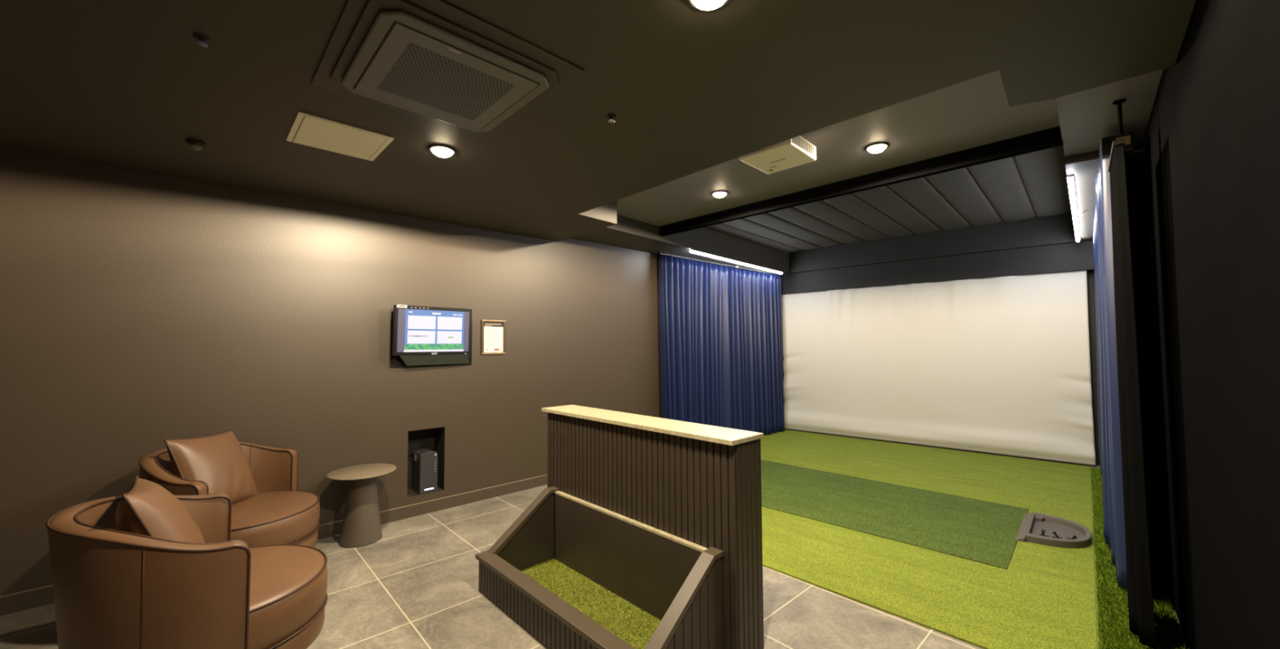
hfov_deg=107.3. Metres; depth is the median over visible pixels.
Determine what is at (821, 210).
ceiling panel
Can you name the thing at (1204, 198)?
wall
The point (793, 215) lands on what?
ceiling panel
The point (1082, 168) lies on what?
soffit light
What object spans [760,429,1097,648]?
turf
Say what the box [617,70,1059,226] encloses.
ceiling
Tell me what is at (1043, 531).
rubber tee
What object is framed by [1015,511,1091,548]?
tray
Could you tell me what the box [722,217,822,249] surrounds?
ceiling panel
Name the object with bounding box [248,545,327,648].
seat cushion
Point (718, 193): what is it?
recessed light
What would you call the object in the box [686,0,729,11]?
recessed light
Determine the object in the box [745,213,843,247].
ceiling panel
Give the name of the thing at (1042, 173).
ceiling panel
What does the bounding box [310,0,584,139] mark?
air conditioner
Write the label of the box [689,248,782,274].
strip light
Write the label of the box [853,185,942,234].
ceiling panel
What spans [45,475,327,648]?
armchair
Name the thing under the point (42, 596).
baseboard
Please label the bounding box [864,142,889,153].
recessed light
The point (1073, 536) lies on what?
rubber tee
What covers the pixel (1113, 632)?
artificial grass
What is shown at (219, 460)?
pillow
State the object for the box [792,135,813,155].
vent
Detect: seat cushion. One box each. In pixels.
[231,490,319,547]
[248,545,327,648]
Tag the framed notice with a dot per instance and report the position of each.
(493, 334)
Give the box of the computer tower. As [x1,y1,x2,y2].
[412,448,437,494]
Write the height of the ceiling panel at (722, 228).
0.062 m
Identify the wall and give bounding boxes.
[0,144,697,595]
[541,404,764,648]
[781,270,1100,466]
[1128,0,1279,648]
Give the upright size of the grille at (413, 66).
0.004 m
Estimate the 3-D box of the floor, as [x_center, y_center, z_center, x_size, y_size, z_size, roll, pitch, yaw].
[0.872,1.601,3.035,7.400,0.100,10.900,-3,-3,43]
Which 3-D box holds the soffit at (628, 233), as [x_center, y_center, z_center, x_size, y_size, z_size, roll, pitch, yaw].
[0.721,-1.166,6.447,0.890,0.550,4.325,-3,-3,43]
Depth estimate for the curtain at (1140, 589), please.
2.19 m
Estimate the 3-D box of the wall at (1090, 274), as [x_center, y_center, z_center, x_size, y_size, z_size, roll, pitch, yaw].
[3.933,0.125,6.819,5.000,3.150,0.130,-3,-3,41]
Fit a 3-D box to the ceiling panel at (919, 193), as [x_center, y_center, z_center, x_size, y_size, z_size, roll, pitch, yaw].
[3.016,-1.308,4.955,0.311,0.062,3.187,-3,-3,43]
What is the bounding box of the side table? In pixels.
[326,462,396,547]
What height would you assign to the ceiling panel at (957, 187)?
0.062 m
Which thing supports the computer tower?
in the wall at (140, 308)
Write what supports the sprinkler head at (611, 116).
attached to the ceiling at (688, 90)
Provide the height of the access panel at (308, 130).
0.010 m
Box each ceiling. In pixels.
[0,0,1195,241]
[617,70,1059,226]
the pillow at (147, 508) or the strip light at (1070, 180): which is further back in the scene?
the strip light at (1070, 180)
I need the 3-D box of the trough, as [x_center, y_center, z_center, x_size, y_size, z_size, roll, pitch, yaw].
[-0.287,1.282,2.421,0.528,0.493,1.390,2,-3,-44]
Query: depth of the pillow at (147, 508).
1.69 m
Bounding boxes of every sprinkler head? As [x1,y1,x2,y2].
[193,32,209,47]
[606,113,616,123]
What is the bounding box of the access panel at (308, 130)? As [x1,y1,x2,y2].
[285,111,394,160]
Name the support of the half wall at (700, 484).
on the floor
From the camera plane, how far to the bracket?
2.40 m
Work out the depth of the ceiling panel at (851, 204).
5.41 m
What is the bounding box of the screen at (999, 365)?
[781,270,1095,465]
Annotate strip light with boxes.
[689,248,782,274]
[1066,174,1079,242]
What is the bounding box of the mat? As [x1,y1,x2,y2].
[760,459,1028,568]
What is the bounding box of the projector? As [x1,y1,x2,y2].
[739,135,816,173]
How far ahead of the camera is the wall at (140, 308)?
3.33 m
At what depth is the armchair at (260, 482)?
2.73 m
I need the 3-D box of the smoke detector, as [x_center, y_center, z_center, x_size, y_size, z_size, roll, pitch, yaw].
[-2.400,-0.964,2.546,0.080,0.046,0.080,-3,-3,43]
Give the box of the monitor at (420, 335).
[389,304,471,367]
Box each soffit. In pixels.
[569,214,789,274]
[1055,69,1163,156]
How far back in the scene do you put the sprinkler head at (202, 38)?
1.68 m
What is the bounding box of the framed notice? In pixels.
[480,319,506,354]
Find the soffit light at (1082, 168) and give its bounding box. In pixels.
[1064,150,1099,240]
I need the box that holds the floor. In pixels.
[0,428,1187,648]
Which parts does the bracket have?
label plate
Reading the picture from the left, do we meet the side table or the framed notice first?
the side table
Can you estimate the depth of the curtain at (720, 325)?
6.76 m
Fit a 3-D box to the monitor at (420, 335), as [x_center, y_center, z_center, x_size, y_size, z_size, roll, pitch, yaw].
[-1.761,0.104,4.057,0.692,0.507,0.125,2,-3,-43]
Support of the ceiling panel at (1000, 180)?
attached to the ceiling
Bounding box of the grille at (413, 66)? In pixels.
[353,21,540,129]
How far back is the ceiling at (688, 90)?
1.98 m
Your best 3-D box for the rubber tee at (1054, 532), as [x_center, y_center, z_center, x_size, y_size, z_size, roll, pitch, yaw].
[2.981,1.506,3.360,0.058,0.048,0.058,-1,-3,25]
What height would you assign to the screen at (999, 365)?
2.245 m
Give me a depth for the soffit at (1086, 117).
2.52 m
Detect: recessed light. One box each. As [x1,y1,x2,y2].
[427,143,457,157]
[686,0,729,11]
[711,190,728,198]
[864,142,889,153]
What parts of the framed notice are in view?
clip rail, clip rail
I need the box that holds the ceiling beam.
[659,125,1063,236]
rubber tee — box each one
[1038,528,1048,537]
[1052,531,1062,538]
[1066,535,1077,539]
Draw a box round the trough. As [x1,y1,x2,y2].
[475,486,724,648]
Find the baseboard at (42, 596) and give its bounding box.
[0,474,546,616]
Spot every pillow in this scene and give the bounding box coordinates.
[115,478,204,542]
[166,431,257,504]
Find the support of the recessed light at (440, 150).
in the ceiling at (688, 90)
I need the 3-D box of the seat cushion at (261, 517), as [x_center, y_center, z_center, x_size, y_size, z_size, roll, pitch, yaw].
[-2.336,1.165,2.781,0.738,0.204,0.738,0,-3,-7]
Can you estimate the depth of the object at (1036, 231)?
6.34 m
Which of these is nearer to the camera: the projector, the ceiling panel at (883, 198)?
the projector
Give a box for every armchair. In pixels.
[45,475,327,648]
[137,429,319,547]
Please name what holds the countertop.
on the half wall at (700, 484)
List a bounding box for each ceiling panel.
[703,222,801,252]
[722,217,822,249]
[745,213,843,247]
[768,206,865,244]
[794,200,888,240]
[822,193,915,237]
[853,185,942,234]
[887,177,970,230]
[924,167,1001,226]
[966,156,1035,222]
[1013,145,1071,217]
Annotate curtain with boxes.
[657,252,784,435]
[1093,135,1127,589]
[1107,137,1156,648]
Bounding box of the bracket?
[1100,98,1133,159]
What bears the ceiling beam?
attached to the ceiling at (975, 112)
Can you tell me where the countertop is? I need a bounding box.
[541,404,763,445]
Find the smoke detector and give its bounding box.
[185,138,205,151]
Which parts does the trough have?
rail, panel, rail, panel, rail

